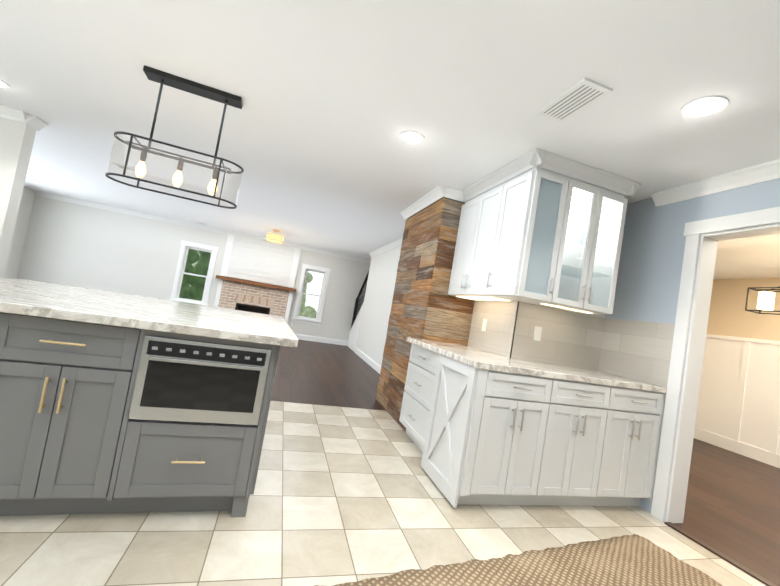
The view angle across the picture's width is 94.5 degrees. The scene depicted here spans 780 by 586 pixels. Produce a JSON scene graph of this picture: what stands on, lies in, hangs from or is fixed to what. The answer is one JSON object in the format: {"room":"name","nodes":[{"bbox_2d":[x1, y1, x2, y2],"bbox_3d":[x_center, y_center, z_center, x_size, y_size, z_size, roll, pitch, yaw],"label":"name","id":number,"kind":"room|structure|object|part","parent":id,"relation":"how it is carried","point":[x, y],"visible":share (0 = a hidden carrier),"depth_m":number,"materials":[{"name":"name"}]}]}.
{"room":"kitchen","nodes":[
{"label":"kitchen","id":0,"kind":"room"},
{"bbox_2d":[4,187,33,278],"bbox_3d":[-6.448,-1.060,2.212,0.150,2.460,12.150,10,-3,-16],"label":"wall","id":1,"kind":"structure","parent":0,"point":[19,235],"depth_m":7.75,"materials":[{"name":"beige paint"}]},
{"bbox_2d":[0,105,47,277],"bbox_3d":[-5.181,-0.802,3.118,3.135,2.460,0.245,10,-3,-16],"label":"wall","id":2,"kind":"structure","parent":0,"point":[18,128],"depth_m":3.52,"materials":[{"name":"beige paint"}]},
{"bbox_2d":[16,190,370,345],"bbox_3d":[-4.014,-0.308,9.140,8.850,2.460,0.225,10,-3,-16],"label":"wall","id":3,"kind":"structure","parent":0,"point":[77,242],"depth_m":8.51,"materials":[{"name":"beige paint"}]},
{"bbox_2d":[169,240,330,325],"bbox_3d":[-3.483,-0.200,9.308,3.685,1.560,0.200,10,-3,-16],"label":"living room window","id":4,"kind":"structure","parent":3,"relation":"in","point":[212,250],"depth_m":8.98,"materials":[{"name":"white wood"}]},
{"bbox_2d":[0,401,765,585],"bbox_3d":[-1.795,0.936,0.528,8.400,0.100,6.000,10,-3,-16],"label":"floor","id":5,"kind":"structure","parent":0,"point":[340,495],"depth_m":1.90,"materials":[{"name":"tile"}]},
{"bbox_2d":[0,312,279,516],"bbox_3d":[-1.724,0.537,2.268,1.800,0.880,1.634,10,-3,-19],"label":"kitchen island","id":6,"kind":"object","parent":5,"relation":"on","point":[95,418],"visible":0.9,"depth_m":1.63,"materials":[{"name":"grey wood"}]},
{"bbox_2d":[0,278,297,346],"bbox_3d":[-1.633,0.086,2.306,1.920,0.041,1.680,10,-3,-19],"label":"island countertop","id":7,"kind":"structure","parent":6,"relation":"on","point":[48,300],"depth_m":1.87,"materials":[{"name":"white stone"}]},
{"bbox_2d":[399,343,434,446],"bbox_3d":[0.531,0.964,3.250,0.617,0.880,0.721,10,-3,-16],"label":"base cabinet","id":8,"kind":"object","parent":5,"relation":"on","point":[418,376],"depth_m":3.22,"materials":[{"name":"white wood"}]},
{"bbox_2d":[419,352,562,507],"bbox_3d":[0.677,0.956,2.595,0.631,0.880,0.616,10,-3,-16],"label":"base cabinet","id":9,"kind":"object","parent":5,"relation":"on","point":[482,437],"depth_m":2.34,"materials":[{"name":"white wood"}]},
{"bbox_2d":[315,533,722,585],"bbox_3d":[0.749,1.349,1.409,2.278,0.012,0.944,11,-3,-24],"label":"jute rug","id":10,"kind":"object","parent":5,"relation":"on","point":[634,559],"visible":0.98,"depth_m":1.83,"materials":[{"name":"beige wicker"}]},
{"bbox_2d":[547,380,618,505],"bbox_3d":[1.159,1.044,2.737,0.602,0.880,0.616,10,-3,-16],"label":"base cabinet","id":11,"kind":"object","parent":5,"relation":"on","point":[585,433],"depth_m":2.48,"materials":[{"name":"white wood"}]},
{"bbox_2d":[607,387,665,505],"bbox_3d":[1.617,1.127,2.871,0.579,0.880,0.616,10,-3,-16],"label":"base cabinet","id":12,"kind":"object","parent":5,"relation":"on","point":[638,424],"depth_m":2.60,"materials":[{"name":"white wood"}]},
{"bbox_2d":[406,337,666,392],"bbox_3d":[1.107,0.584,3.092,1.606,0.041,1.347,10,-3,-16],"label":"countertop","id":13,"kind":"structure","parent":12,"relation":"on","point":[476,358],"depth_m":2.60,"materials":[{"name":"white stone"}]},
{"bbox_2d":[0,0,779,279],"bbox_3d":[-0.540,-1.292,3.945,12.200,0.120,12.150,10,-3,-16],"label":"ceiling","id":14,"kind":"structure","parent":0,"point":[339,97],"depth_m":2.27,"materials":[{"name":"paint"}]},
{"bbox_2d":[0,80,9,88],"bbox_3d":[-3.234,-1.729,2.942,0.189,0.008,0.189,11,-3,-22],"label":"recessed light","id":15,"kind":"object","parent":14,"relation":"in","point":[2,84],"depth_m":2.98,"materials":[{"name":"white"}]},
{"bbox_2d":[112,162,147,173],"bbox_3d":[-3.501,-1.675,4.864,0.360,0.013,0.180,10,-3,-16],"label":"ceiling vent","id":16,"kind":"object","parent":14,"relation":"in","point":[122,167],"depth_m":4.82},
{"bbox_2d":[105,65,243,208],"bbox_3d":[-1.410,-1.061,2.490,0.790,0.764,0.270,10,-3,-19],"label":"pendant light","id":17,"kind":"object","parent":14,"relation":"hanging from","point":[186,85],"depth_m":2.45,"materials":[{"name":"black metal"}]},
{"bbox_3d":[-1.450,-0.823,2.478,0.780,0.256,0.260,10,-3,-19],"label":"kitchen island pendant light shade","id":18,"kind":"part","parent":17,"relation":"part of","materials":[{"name":"black metal"}]},
{"bbox_2d":[265,229,284,243],"bbox_3d":[-2.482,-1.237,7.831,0.394,0.249,0.394,10,-3,-16],"label":"flush-mount ceiling light","id":19,"kind":"object","parent":14,"relation":"attached to","point":[275,238],"visible":1,"depth_m":7.70,"materials":[{"name":"yellow glass"}]},
{"bbox_2d":[400,131,424,143],"bbox_3d":[0.168,-1.169,2.720,0.189,0.008,0.189,11,-3,-25],"label":"recessed light","id":20,"kind":"object","parent":14,"relation":"in","point":[412,137],"depth_m":2.71,"materials":[{"name":"white"}]},
{"bbox_2d":[537,78,612,122],"bbox_3d":[1.012,-1.060,2.009,0.180,0.013,0.360,10,-3,-16],"label":"ceiling vent","id":21,"kind":"object","parent":14,"relation":"in","point":[582,94],"depth_m":1.98,"materials":[{"name":"white metal"}]},
{"bbox_2d":[681,96,728,117],"bbox_3d":[1.636,-0.965,1.879,0.189,0.008,0.189,11,-3,-22],"label":"recessed light","id":22,"kind":"object","parent":14,"relation":"in","point":[707,106],"depth_m":1.87,"materials":[{"name":"white"}]},
{"bbox_2d":[745,286,779,314],"bbox_3d":[4.080,-0.129,3.523,0.232,0.685,0.812,10,-3,-16],"label":"dining chandelier","id":23,"kind":"object","parent":14,"relation":"hanging from","point":[766,298],"visible":1,"depth_m":3.77,"materials":[{"name":"black metal"}]},
{"bbox_2d":[376,186,474,431],"bbox_3d":[0.398,0.188,4.220,0.601,2.459,1.352,10,-3,-16],"label":"wall","id":24,"kind":"structure","parent":0,"point":[425,306],"depth_m":3.81,"materials":[{"name":"brown wood"}]},
{"bbox_2d":[354,237,501,373],"bbox_3d":[0.210,0.245,5.998,0.195,2.460,5.930,10,-3,-16],"label":"wall","id":25,"kind":"structure","parent":0,"point":[375,315],"depth_m":7.11,"materials":[{"name":"beige paint"}]},
{"bbox_2d":[468,300,515,355],"bbox_3d":[0.940,0.306,3.374,0.007,0.477,0.713,10,-3,-16],"label":"tile backsplash","id":26,"kind":"structure","parent":25,"relation":"attached to","point":[498,314],"depth_m":3.34,"materials":[{"name":"beige tile"}]},
{"bbox_2d":[481,319,487,331],"bbox_3d":[0.907,0.307,3.462,0.006,0.120,0.070,10,-3,-16],"label":"outlet","id":27,"kind":"object","parent":26,"relation":"attached to","point":[484,324],"depth_m":3.46,"materials":[{"name":"white plastic"}]},
{"bbox_2d":[448,148,583,307],"bbox_3d":[0.974,-0.475,3.150,0.390,1.065,1.162,10,-3,-16],"label":"upper cabinet","id":28,"kind":"object","parent":25,"relation":"attached to","point":[496,235],"depth_m":2.75,"materials":[{"name":"white wood"}]},
{"bbox_2d":[271,339,779,585],"bbox_3d":[-0.914,1.252,3.912,12.050,0.100,12.000,10,-3,-16],"label":"floor","id":29,"kind":"structure","parent":0,"point":[732,507],"depth_m":3.90,"materials":[{"name":"brown wood"}]},
{"bbox_2d":[214,234,300,323],"bbox_3d":[-3.334,-0.148,9.011,1.920,2.362,0.550,10,-3,-16],"label":"fireplace","id":30,"kind":"object","parent":29,"relation":"on","point":[256,261],"visible":0.65,"depth_m":9.20,"materials":[{"name":"brick"}]},
{"bbox_2d":[347,302,363,351],"bbox_3d":[-0.080,0.316,8.519,0.936,2.470,3.290,10,-3,-16],"label":"staircase","id":31,"kind":"structure","parent":29,"relation":"on","point":[353,338],"depth_m":9.19,"materials":[{"name":"white wood"}]},
{"bbox_2d":[351,268,369,327],"bbox_3d":[-0.755,0.209,9.421,0.070,1.844,1.170,10,-3,-16],"label":"stair railing","id":32,"kind":"object","parent":31,"relation":"attached to","point":[358,300],"depth_m":9.62,"materials":[{"name":"black metal"}]},
{"bbox_2d":[508,312,605,370],"bbox_3d":[1.550,0.333,3.239,1.080,2.460,0.120,10,-3,-16],"label":"wall","id":33,"kind":"structure","parent":0,"point":[600,315],"depth_m":3.27,"materials":[{"name":"beige paint"}]},
{"bbox_2d":[505,301,603,370],"bbox_3d":[1.482,0.386,3.152,0.938,0.477,0.008,10,-3,-16],"label":"tile backsplash","id":34,"kind":"structure","parent":33,"relation":"attached to","point":[572,339],"depth_m":3.14,"materials":[{"name":"beige tile"}]},
{"bbox_2d":[533,326,541,340],"bbox_3d":[1.261,0.347,3.080,0.070,0.120,0.006,10,-3,-16],"label":"outlet","id":35,"kind":"object","parent":34,"relation":"attached to","point":[537,333],"depth_m":3.08,"materials":[{"name":"white plastic"}]},
{"bbox_2d":[555,164,640,314],"bbox_3d":[1.546,-0.389,2.947,0.608,1.065,0.450,10,-3,-16],"label":"upper cabinet","id":36,"kind":"object","parent":33,"relation":"attached to","point":[602,186],"depth_m":2.84,"materials":[{"name":"white wood"}]},
{"bbox_2d":[605,159,779,518],"bbox_3d":[2.640,0.405,1.021,0.225,2.460,4.749,10,-3,-16],"label":"wall","id":37,"kind":"structure","parent":0,"point":[650,265],"depth_m":2.83,"materials":[{"name":"blue paint"}]},
{"bbox_2d":[600,318,674,386],"bbox_3d":[2.012,0.466,2.973,0.007,0.477,0.600,10,-3,-16],"label":"tile backsplash","id":38,"kind":"structure","parent":37,"relation":"attached to","point":[638,350],"depth_m":2.94,"materials":[{"name":"beige tile"}]},
{"bbox_2d":[651,207,779,585],"bbox_3d":[2.320,0.554,2.142,0.213,2.170,1.190,10,-3,-16],"label":"trim","id":39,"kind":"structure","parent":37,"relation":"attached to","point":[689,387],"depth_m":2.59,"materials":[{"name":"white wood"}]},
{"bbox_2d":[694,278,779,467],"bbox_3d":[5.752,1.012,2.741,0.180,2.460,6.300,10,-3,-16],"label":"wall","id":40,"kind":"structure","parent":0,"point":[738,409],"depth_m":5.10,"materials":[{"name":"paint"}]}
]}

